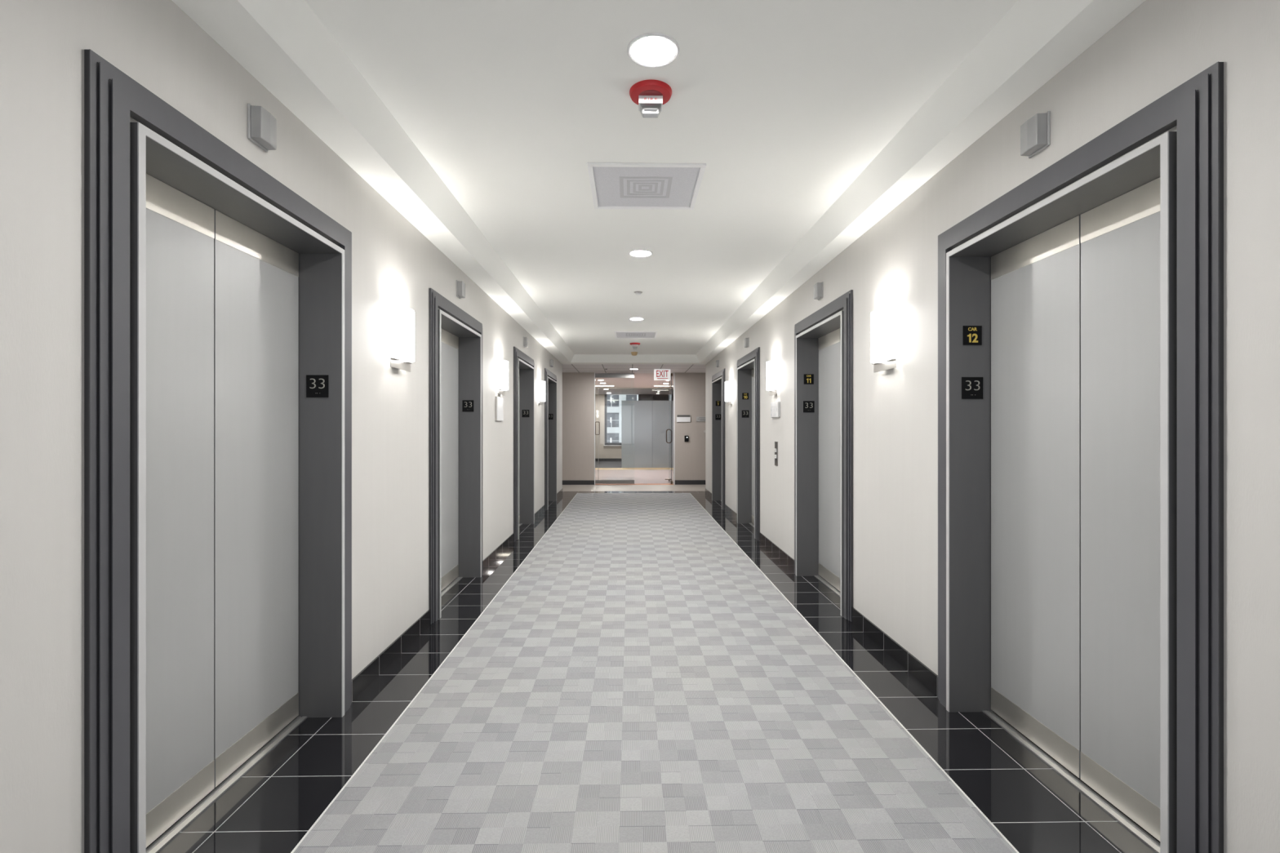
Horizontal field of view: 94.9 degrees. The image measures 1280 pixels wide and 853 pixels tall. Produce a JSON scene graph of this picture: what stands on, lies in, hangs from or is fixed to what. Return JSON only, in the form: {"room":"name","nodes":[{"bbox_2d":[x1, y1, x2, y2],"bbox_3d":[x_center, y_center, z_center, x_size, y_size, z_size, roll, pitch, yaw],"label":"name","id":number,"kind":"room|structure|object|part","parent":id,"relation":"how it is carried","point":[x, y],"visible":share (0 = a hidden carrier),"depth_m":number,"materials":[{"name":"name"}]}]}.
{"room":"lobby","nodes":[
{"label":"lobby","id":0,"kind":"room"},
{"bbox_2d":[0,0,562,852],"bbox_3d":[-1.657,-0.067,6.072,0.400,2.987,11.360,0,0,-1],"label":"wall","id":1,"kind":"structure","parent":0,"point":[155,43],"depth_m":1.44,"materials":[{"name":"beige paint"}]},
{"bbox_2d":[84,48,351,852],"bbox_3d":[-1.472,0.201,2.140,0.241,2.276,1.370,0,0,-1],"label":"door","id":2,"kind":"structure","parent":1,"relation":"in","point":[218,493],"depth_m":2.04,"materials":[{"name":"grey metal"}]},
{"bbox_3d":[-1.558,0.261,1.866,0.030,2.106,0.538,0,0,-1],"label":"panel","id":3,"kind":"part","parent":2,"relation":"part of","materials":[{"name":"grey metal"}]},
{"bbox_3d":[-1.531,1.330,2.139,0.043,0.018,1.090,0,0,-1],"label":"sill","id":4,"kind":"part","parent":2,"relation":"part of","materials":[{"name":"metal"}]},
{"bbox_3d":[-1.567,0.261,2.410,0.030,2.106,0.538,0,0,-1],"label":"panel","id":5,"kind":"part","parent":2,"relation":"part of","materials":[{"name":"grey metal"}]},
{"bbox_2d":[306,374,328,397],"bbox_3d":[-1.473,-0.187,2.682,0.100,0.102,0.004,0,0,-1],"label":"number sign","id":6,"kind":"object","parent":2,"relation":"attached to","point":[317,385],"visible":1,"depth_m":2.68,"materials":[{"name":"black plastic"}]},
{"bbox_2d":[247,102,276,151],"bbox_3d":[-1.365,-1.084,2.132,0.048,0.124,0.108,0,0,-1],"label":"lantern","id":7,"kind":"object","parent":1,"relation":"attached to","point":[261,124],"visible":1,"depth_m":2.10,"materials":[{"name":"grey plastic"}]},
{"bbox_3d":[-1.385,-1.084,2.131,0.008,0.124,0.108,0,0,-1],"label":"wall plate","id":8,"kind":"part","parent":7,"relation":"part of","materials":[{"name":"white plastic"}]},
{"bbox_2d":[386,303,414,372],"bbox_3d":[-1.364,-0.507,3.392,0.093,0.348,0.294,0,0,-1],"label":"wall sconce","id":9,"kind":"object","parent":1,"relation":"attached to","point":[400,320],"visible":1,"depth_m":3.29,"materials":[{"name":"white glass"}]},
{"bbox_2d":[428,288,482,624],"bbox_3d":[-1.515,0.201,4.639,0.241,2.276,1.370,0,0,-1],"label":"door","id":10,"kind":"structure","parent":1,"relation":"in","point":[455,336],"depth_m":4.96,"materials":[{"name":"grey metal"}]},
{"bbox_3d":[-1.610,0.261,4.910,0.030,2.106,0.538,0,0,-1],"label":"panel","id":11,"kind":"part","parent":10,"relation":"part of","materials":[{"name":"silver metal"}]},
{"bbox_3d":[-1.574,1.330,4.638,0.043,0.018,1.090,0,0,-1],"label":"sill","id":12,"kind":"part","parent":10,"relation":"part of","materials":[{"name":"metal"}]},
{"bbox_2d":[462,400,473,411],"bbox_3d":[-1.516,-0.187,5.182,0.100,0.102,0.004,0,0,-1],"label":"number sign","id":13,"kind":"object","parent":10,"relation":"attached to","point":[467,405],"visible":1,"depth_m":5.18,"materials":[{"name":"black plastic"}]},
{"bbox_2d":[351,488,562,701],"bbox_3d":[-1.452,1.277,6.075,0.011,0.100,11.360,0,0,-1],"label":"baseboard","id":14,"kind":"structure","parent":1,"relation":"attached to","point":[368,674],"depth_m":3.42,"materials":[{"name":"black tile"}]},
{"bbox_2d":[456,280,465,298],"bbox_3d":[-1.408,-1.084,4.631,0.048,0.124,0.108,0,0,-1],"label":"lantern","id":15,"kind":"object","parent":1,"relation":"attached to","point":[460,286],"visible":1,"depth_m":4.59,"materials":[{"name":"grey plastic"}]},
{"bbox_2d":[495,395,503,421],"bbox_3d":[-1.448,-0.188,6.051,0.018,0.244,0.290,0,0,-1],"label":"wall plaque","id":16,"kind":"object","parent":1,"relation":"attached to","point":[499,401],"visible":1,"depth_m":6.00,"materials":[{"name":"white plastic"}]},
{"bbox_2d":[496,360,508,395],"bbox_3d":[-1.411,-0.507,6.077,0.093,0.348,0.294,0,0,-1],"label":"wall sconce","id":17,"kind":"object","parent":1,"relation":"attached to","point":[502,366],"visible":1,"depth_m":5.97,"materials":[{"name":"white glass"}]},
{"bbox_2d":[513,346,534,541],"bbox_3d":[-1.565,0.201,7.509,0.241,2.276,1.370,0,0,-1],"label":"door","id":18,"kind":"structure","parent":1,"relation":"in","point":[523,366],"depth_m":8.05,"materials":[{"name":"grey metal"}]},
{"bbox_2d":[522,409,529,417],"bbox_3d":[-1.566,-0.187,8.052,0.100,0.102,0.004,0,0,-1],"label":"number sign","id":19,"kind":"object","parent":18,"relation":"attached to","point":[526,413],"visible":1,"depth_m":8.05,"materials":[{"name":"black plastic"}]},
{"bbox_2d":[523,337,528,347],"bbox_3d":[-1.458,-1.084,7.501,0.048,0.124,0.108,0,0,-1],"label":"lantern","id":20,"kind":"object","parent":1,"relation":"attached to","point":[525,339],"visible":1,"depth_m":7.45,"materials":[{"name":"grey plastic"}]},
{"bbox_2d":[537,380,545,404],"bbox_3d":[-1.457,-0.507,8.761,0.093,0.348,0.294,0,0,-1],"label":"wall sconce","id":21,"kind":"object","parent":1,"relation":"attached to","point":[541,384],"visible":1,"depth_m":8.64,"materials":[{"name":"white glass"}]},
{"bbox_2d":[544,368,556,511],"bbox_3d":[-1.608,0.201,10.009,0.241,2.276,1.370,0,0,-1],"label":"door","id":22,"kind":"structure","parent":1,"relation":"in","point":[550,379],"depth_m":10.55,"materials":[{"name":"grey metal"}]},
{"bbox_2d":[548,413,553,419],"bbox_3d":[-1.609,-0.187,10.551,0.100,0.102,0.004,0,0,-1],"label":"number sign","id":23,"kind":"object","parent":22,"relation":"attached to","point":[550,415],"visible":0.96,"depth_m":10.55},
{"bbox_2d":[550,360,553,367],"bbox_3d":[-1.501,-1.084,10.001,0.048,0.124,0.108,0,0,-1],"label":"lantern","id":24,"kind":"object","parent":1,"relation":"attached to","point":[551,361],"visible":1,"depth_m":9.96,"materials":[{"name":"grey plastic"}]},
{"bbox_2d":[595,461,621,467],"bbox_3d":[-0.365,1.377,21.072,7.200,0.100,3.950,0,0,-1],"label":"floor","id":25,"kind":"structure","parent":0,"point":[597,464],"depth_m":20.90,"materials":[{"name":"carpet"}]},
{"bbox_2d":[562,372,705,480],"bbox_3d":[-0.236,-0.067,13.638,9.200,2.787,0.140,0,0,-1],"label":"wall","id":26,"kind":"structure","parent":0,"point":[578,388],"depth_m":13.55,"materials":[{"name":"beige paint"}]},
{"bbox_2d":[595,373,634,484],"bbox_3d":[-0.585,0.034,13.615,0.908,2.563,0.070,0,0,-1],"label":"door","id":27,"kind":"structure","parent":26,"relation":"in","point":[597,375],"depth_m":13.61,"materials":[{"name":"clear glass"}]},
{"bbox_3d":[-0.585,-1.196,13.632,0.908,0.103,0.036,0,0,-1],"label":"rail","id":28,"kind":"part","parent":27,"relation":"part of","materials":[{"name":"silver metal"}]},
{"bbox_3d":[-0.585,1.271,13.632,0.908,0.088,0.036,0,0,-1],"label":"rail","id":29,"kind":"part","parent":27,"relation":"part of","materials":[{"name":"silver metal"}]},
{"bbox_2d":[562,480,705,484],"bbox_3d":[-0.235,1.277,13.562,9.200,0.100,0.012,0,0,-1],"label":"baseboard","id":30,"kind":"structure","parent":26,"relation":"attached to","point":[577,482],"depth_m":13.57,"materials":[{"name":"rubber"}]},
{"bbox_2d":[595,484,673,484],"bbox_3d":[-0.126,1.350,13.635,1.810,0.054,0.210,0,0,-1],"label":"trim","id":31,"kind":"structure","parent":26,"relation":"attached to","point":[595,484],"depth_m":13.57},
{"bbox_2d":[594,372,675,484],"bbox_3d":[-0.126,0.034,13.640,1.858,2.586,0.144,0,0,-1],"label":"trim","id":32,"kind":"structure","parent":26,"relation":"attached to","point":[594,372],"depth_m":13.58,"materials":[{"name":"silver metal"}]},
{"bbox_2d":[665,373,672,484],"bbox_3d":[0.713,0.034,14.077,0.176,2.571,0.885,0,0,-2],"label":"door","id":33,"kind":"structure","parent":26,"relation":"in","point":[670,433],"depth_m":14.14,"materials":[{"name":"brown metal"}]},
{"bbox_3d":[0.716,0.222,14.425,0.152,0.350,0.021,0,0,-2],"label":"handle","id":34,"kind":"part","parent":33,"relation":"part of","materials":[{"name":"silver metal"}]},
{"bbox_3d":[0.725,0.034,14.085,0.012,2.563,0.860,0,0,-1],"label":"glass pane","id":35,"kind":"part","parent":33,"relation":"part of","materials":[{"name":"clear glass"}]},
{"bbox_2d":[676,414,690,422],"bbox_3d":[1.005,-0.200,13.580,0.322,0.166,0.018,0,0,-1],"label":"room sign","id":36,"kind":"object","parent":26,"relation":"attached to","point":[680,418],"visible":1,"depth_m":13.57,"materials":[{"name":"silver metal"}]},
{"bbox_2d":[696,416,705,421],"bbox_3d":[1.465,-0.188,13.591,0.320,0.110,0.013,0,0,-1],"label":"sign","id":37,"kind":"object","parent":26,"relation":"attached to","point":[698,418],"visible":0.67,"depth_m":13.58,"materials":[{"name":"silver metal"}]},
{"bbox_2d":[595,387,673,467],"bbox_3d":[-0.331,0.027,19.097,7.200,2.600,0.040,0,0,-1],"label":"glass door","id":38,"kind":"structure","parent":0,"point":[644,424],"depth_m":19.10,"materials":[{"name":"clear glass"}]},
{"bbox_3d":[-0.099,0.226,19.101,1.001,2.178,0.012,0,0,-1],"label":"frosted panel","id":39,"kind":"part","parent":38,"relation":"part of","materials":[{"name":"grey glass"}]},
{"bbox_3d":[0.912,0.226,19.119,1.009,2.178,0.012,0,0,-1],"label":"frosted panel","id":40,"kind":"part","parent":38,"relation":"part of","materials":[{"name":"grey glass"}]},
{"bbox_2d":[595,394,673,458],"bbox_3d":[-0.397,0.027,22.947,7.200,2.600,0.200,0,0,-1],"label":"wall","id":41,"kind":"structure","parent":0,"point":[602,451],"depth_m":22.83,"materials":[{"name":"beige paint"}]},
{"bbox_2d":[595,458,621,461],"bbox_3d":[-1.985,1.272,22.813,4.020,0.110,0.012,0,0,-1],"label":"baseboard","id":42,"kind":"structure","parent":41,"relation":"attached to","point":[596,460],"depth_m":22.82,"materials":[{"name":"rubber"}]},
{"bbox_2d":[604,394,640,445],"bbox_3d":[-0.691,-0.273,22.861,1.430,2.000,0.140,0,0,-1],"label":"window","id":43,"kind":"structure","parent":41,"relation":"in","point":[639,395],"depth_m":22.83,"materials":[{"name":"grey metal"}]},
{"bbox_2d":[595,467,673,469],"bbox_3d":[-0.324,1.377,18.722,7.200,0.100,0.750,0,0,-1],"label":"floor","id":44,"kind":"structure","parent":0,"point":[595,468],"depth_m":18.84,"materials":[{"name":"brown wood"}]},
{"bbox_2d":[146,469,1159,852],"bbox_3d":[-0.160,1.377,9.234,9.400,0.100,18.230,0,0,-1],"label":"floor","id":45,"kind":"structure","parent":0,"point":[271,807],"depth_m":2.46,"materials":[{"name":"black tile"}]},
{"bbox_2d":[290,493,1018,852],"bbox_3d":[-0.025,1.323,5.944,2.258,0.008,11.647,0,0,-1],"label":"trim","id":46,"kind":"structure","parent":45,"relation":"on","point":[415,696],"depth_m":2.54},
{"bbox_2d":[293,493,1016,852],"bbox_3d":[-0.025,1.324,5.941,2.244,0.006,11.640,0,0,-1],"label":"carpet","id":47,"kind":"object","parent":45,"relation":"on","point":[637,683],"visible":1,"depth_m":2.52,"materials":[{"name":"grey carpet"}]},
{"bbox_2d":[171,0,1145,395],"bbox_3d":[-0.185,-1.396,10.713,9.400,0.272,24.670,0,0,-1],"label":"ceiling","id":48,"kind":"structure","parent":0,"point":[480,122],"depth_m":2.66,"materials":[{"name":"white paint"}]},
{"bbox_2d":[631,351,637,355],"bbox_3d":[-0.107,-1.381,11.080,0.128,0.062,0.128,0,0,-1],"label":"smoke detector","id":49,"kind":"object","parent":48,"relation":"attached to","point":[633,353],"visible":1,"depth_m":11.03,"materials":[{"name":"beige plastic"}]},
{"bbox_2d":[629,342,639,348],"bbox_3d":[-0.083,-1.371,9.900,0.179,0.083,0.179,0,0,-1],"label":"fire alarm","id":50,"kind":"object","parent":48,"relation":"attached to","point":[633,344],"visible":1,"depth_m":9.89,"materials":[{"name":"red plastic"}]},
{"bbox_2d":[614,331,657,338],"bbox_3d":[-0.064,-1.405,8.960,0.636,0.013,0.636,0,0,-1],"label":"ceiling vent","id":51,"kind":"object","parent":48,"relation":"in","point":[619,335],"visible":1,"depth_m":8.99,"materials":[{"name":"white metal"}]},
{"bbox_2d":[628,317,644,320],"bbox_3d":[-0.046,-1.419,7.660,0.198,0.027,0.198,0,0,-1],"label":"recessed light","id":52,"kind":"object","parent":48,"relation":"in","point":[630,318],"visible":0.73,"depth_m":7.72,"materials":[{"name":"white ceramic"}]},
{"bbox_2d":[634,291,642,294],"bbox_3d":[-0.018,-1.401,6.151,0.090,0.023,0.090,0,0,-1],"label":"cap","id":53,"kind":"object","parent":48,"relation":"attached to","point":[636,292],"visible":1,"depth_m":6.13,"materials":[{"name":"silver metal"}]},
{"bbox_2d":[628,249,653,257],"bbox_3d":[0.005,-1.419,4.767,0.198,0.027,0.198,0,0,-1],"label":"recessed light","id":54,"kind":"object","parent":48,"relation":"in","point":[637,253],"visible":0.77,"depth_m":4.82,"materials":[{"name":"white ceramic"}]},
{"bbox_2d":[632,250,648,253],"bbox_3d":[0.005,-1.431,4.767,0.161,0.002,0.161,0,0,-17],"label":"diffuser","id":55,"kind":"object","parent":54,"relation":"attached to","point":[633,251],"depth_m":4.80,"materials":[{"name":"white plastic"}]},
{"bbox_2d":[586,162,706,209],"bbox_3d":[0.031,-1.405,3.456,0.636,0.013,0.636,0,0,-1],"label":"ceiling vent","id":56,"kind":"object","parent":48,"relation":"in","point":[614,185],"visible":1,"depth_m":3.40,"materials":[{"name":"white metal"}]},
{"bbox_2d":[629,79,671,117],"bbox_3d":[0.045,-1.371,2.476,0.179,0.083,0.179,0,0,-1],"label":"fire alarm","id":57,"kind":"object","parent":48,"relation":"attached to","point":[650,95],"visible":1,"depth_m":2.46,"materials":[{"name":"red plastic"}]},
{"bbox_2d":[626,32,679,67],"bbox_3d":[0.050,-1.419,2.201,0.198,0.027,0.198,0,0,-1],"label":"recessed light","id":58,"kind":"object","parent":48,"relation":"in","point":[652,50],"visible":0.91,"depth_m":2.22,"materials":[{"name":"white ceramic"}]},
{"bbox_2d":[631,36,674,58],"bbox_3d":[0.050,-1.431,2.201,0.161,0.002,0.161,0,0,-17],"label":"diffuser","id":59,"kind":"object","parent":58,"relation":"attached to","point":[650,47],"depth_m":2.22,"materials":[{"name":"white plastic"}]},
{"bbox_2d":[653,368,670,380],"bbox_3d":[0.485,-1.137,12.732,0.352,0.245,0.047,0,0,-1],"label":"exit sign","id":60,"kind":"object","parent":48,"relation":"hanging from","point":[661,374],"visible":1,"depth_m":12.71,"materials":[{"name":"white plastic"}]},
{"bbox_2d":[705,0,1279,852],"bbox_3d":[1.616,-0.067,6.129,0.400,2.987,11.360,0,0,-1],"label":"wall","id":61,"kind":"structure","parent":0,"point":[1160,46],"depth_m":1.93,"materials":[{"name":"beige paint"}]},
{"bbox_2d":[715,360,719,367],"bbox_3d":[1.324,-1.084,10.049,0.048,0.124,0.108,0,0,-1],"label":"lantern","id":62,"kind":"object","parent":61,"relation":"attached to","point":[717,361],"visible":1,"depth_m":10.00,"materials":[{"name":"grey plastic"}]},
{"bbox_2d":[711,368,724,510],"bbox_3d":[1.431,0.201,10.061,0.241,2.276,1.370,0,0,-1],"label":"door","id":63,"kind":"structure","parent":61,"relation":"in","point":[717,385],"depth_m":10.61,"materials":[{"name":"grey metal"}]},
{"bbox_2d":[715,413,720,419],"bbox_3d":[1.411,-0.182,10.604,0.100,0.102,0.004,0,0,-1],"label":"number sign","id":64,"kind":"object","parent":63,"relation":"attached to","point":[717,416],"visible":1,"depth_m":10.60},
{"bbox_2d":[715,400,720,405],"bbox_3d":[1.411,-0.427,10.604,0.088,0.090,0.004,0,0,-1],"label":"number sign","id":65,"kind":"object","parent":63,"relation":"attached to","point":[717,402],"visible":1,"depth_m":10.60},
{"bbox_2d":[724,381,733,405],"bbox_3d":[1.323,-0.507,8.809,0.093,0.348,0.294,0,0,-1],"label":"wall sconce","id":66,"kind":"object","parent":61,"relation":"attached to","point":[728,384],"visible":1,"depth_m":8.69,"materials":[{"name":"white glass"}]},
{"bbox_2d":[744,337,749,347],"bbox_3d":[1.367,-1.084,7.550,0.048,0.124,0.108,0,0,-1],"label":"lantern","id":67,"kind":"object","parent":61,"relation":"attached to","point":[746,340],"visible":1,"depth_m":7.50,"materials":[{"name":"grey plastic"}]},
{"bbox_2d":[737,346,759,540],"bbox_3d":[1.474,0.201,7.562,0.241,2.276,1.370,0,0,-1],"label":"door","id":68,"kind":"structure","parent":61,"relation":"in","point":[748,373],"depth_m":8.11,"materials":[{"name":"grey metal"}]},
{"bbox_2d":[742,392,748,399],"bbox_3d":[1.454,-0.427,8.104,0.088,0.090,0.004,0,0,-1],"label":"number sign","id":69,"kind":"object","parent":68,"relation":"attached to","point":[744,395],"visible":1,"depth_m":8.10,"materials":[{"name":"black plastic"}]},
{"bbox_2d":[742,410,749,417],"bbox_3d":[1.454,-0.182,8.104,0.100,0.102,0.004,0,0,-1],"label":"number sign","id":70,"kind":"object","parent":68,"relation":"attached to","point":[745,414],"visible":1,"depth_m":8.10,"materials":[{"name":"black plastic"}]},
{"bbox_3d":[1.560,0.261,7.835,0.030,2.106,0.538,0,0,-1],"label":"panel","id":71,"kind":"part","parent":68,"relation":"part of","materials":[{"name":"silver metal"}]},
{"bbox_2d":[766,360,778,395],"bbox_3d":[1.370,-0.507,6.125,0.093,0.348,0.294,0,0,-1],"label":"wall sconce","id":72,"kind":"object","parent":61,"relation":"attached to","point":[772,366],"visible":1,"depth_m":6.02,"materials":[{"name":"white glass"}]},
{"bbox_2d":[770,401,780,417],"bbox_3d":[1.404,-0.181,6.100,0.025,0.160,0.310,0,0,-1],"label":"panel","id":73,"kind":"object","parent":61,"relation":"attached to","point":[775,406],"visible":1,"depth_m":6.05,"materials":[{"name":"white metal"}]},
{"bbox_2d":[774,441,777,466],"bbox_3d":[1.410,0.275,6.100,0.013,0.250,0.116,0,0,-1],"label":"panel","id":74,"kind":"object","parent":61,"relation":"attached to","point":[775,442],"visible":1,"depth_m":6.07,"materials":[{"name":"silver metal"}]},
{"bbox_2d":[813,281,822,300],"bbox_3d":[1.417,-1.084,4.680,0.048,0.124,0.108,0,0,-1],"label":"lantern","id":75,"kind":"object","parent":61,"relation":"attached to","point":[818,287],"visible":1,"depth_m":4.63,"materials":[{"name":"grey plastic"}]},
{"bbox_2d":[705,488,937,697],"bbox_3d":[1.411,1.277,6.125,0.011,0.100,11.360,0,0,-1],"label":"baseboard","id":76,"kind":"structure","parent":61,"relation":"attached to","point":[916,668],"depth_m":3.48,"materials":[{"name":"black tile"}]},
{"bbox_2d":[794,289,853,622],"bbox_3d":[1.524,0.201,4.692,0.241,2.276,1.370,0,0,-1],"label":"door","id":77,"kind":"structure","parent":61,"relation":"in","point":[824,437],"depth_m":5.02,"materials":[{"name":"grey metal"}]},
{"bbox_2d":[803,400,814,412],"bbox_3d":[1.504,-0.182,5.234,0.100,0.102,0.004,0,0,-1],"label":"number sign","id":78,"kind":"object","parent":77,"relation":"attached to","point":[808,406],"visible":1,"depth_m":5.23,"materials":[{"name":"black plastic"}]},
{"bbox_2d":[804,373,813,384],"bbox_3d":[1.504,-0.427,5.234,0.088,0.090,0.004,0,0,-1],"label":"number sign","id":79,"kind":"object","parent":77,"relation":"attached to","point":[808,378],"visible":1,"depth_m":5.23,"materials":[{"name":"black plastic"}]},
{"bbox_3d":[1.583,1.330,4.693,0.043,0.018,1.090,0,0,-1],"label":"sill","id":80,"kind":"part","parent":77,"relation":"part of","materials":[{"name":"metal"}]},
{"bbox_3d":[1.609,0.261,4.965,0.030,2.106,0.538,0,0,-1],"label":"panel","id":81,"kind":"part","parent":77,"relation":"part of","materials":[{"name":"silver metal"}]},
{"bbox_2d":[870,306,900,372],"bbox_3d":[1.416,-0.507,3.440,0.093,0.348,0.294,0,0,-1],"label":"wall sconce","id":82,"kind":"object","parent":61,"relation":"attached to","point":[885,322],"visible":1,"depth_m":3.34,"materials":[{"name":"white glass"}]},
{"bbox_2d":[1020,111,1049,158],"bbox_3d":[1.460,-1.084,2.181,0.048,0.124,0.108,0,0,-1],"label":"lantern","id":83,"kind":"object","parent":61,"relation":"attached to","point":[1035,131],"visible":1,"depth_m":2.15,"materials":[{"name":"grey plastic"}]},
{"bbox_2d":[937,61,1223,852],"bbox_3d":[1.567,0.201,2.192,0.241,2.276,1.370,0,0,-1],"label":"door","id":84,"kind":"structure","parent":61,"relation":"in","point":[1081,499],"depth_m":2.10,"materials":[{"name":"grey metal"}]},
{"bbox_2d":[961,377,982,399],"bbox_3d":[1.547,-0.182,2.735,0.100,0.102,0.004,0,0,-1],"label":"number sign","id":85,"kind":"object","parent":84,"relation":"attached to","point":[971,387],"visible":1,"depth_m":2.73,"materials":[{"name":"black plastic"}]},
{"bbox_2d":[963,325,982,345],"bbox_3d":[1.547,-0.427,2.735,0.088,0.090,0.004,0,0,-1],"label":"number sign","id":86,"kind":"object","parent":84,"relation":"attached to","point":[972,335],"visible":1,"depth_m":2.73,"materials":[{"name":"black plastic"}]},
{"bbox_3d":[1.653,0.261,2.466,0.030,2.106,0.538,0,0,-1],"label":"panel","id":87,"kind":"part","parent":84,"relation":"part of","materials":[{"name":"grey metal"}]},
{"bbox_3d":[1.626,1.330,2.193,0.043,0.018,1.090,0,0,-1],"label":"sill","id":88,"kind":"part","parent":84,"relation":"part of","materials":[{"name":"metal"}]},
{"bbox_3d":[1.662,0.261,1.922,0.030,2.106,0.538,0,0,-1],"label":"panel","id":89,"kind":"part","parent":84,"relation":"part of","materials":[{"name":"grey metal"}]},
{"label":"outside","id":90,"kind":"structure","parent":0,"visible":0},
{"bbox_2d":[606,394,638,442],"bbox_3d":[-1.540,-0.173,88.962,25.000,53.000,10.050,0,0,-1],"label":"apartment tower","id":91,"kind":"structure","parent":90,"point":[613,401],"depth_m":85.33,"materials":[{"name":"grey glass"}]}
]}

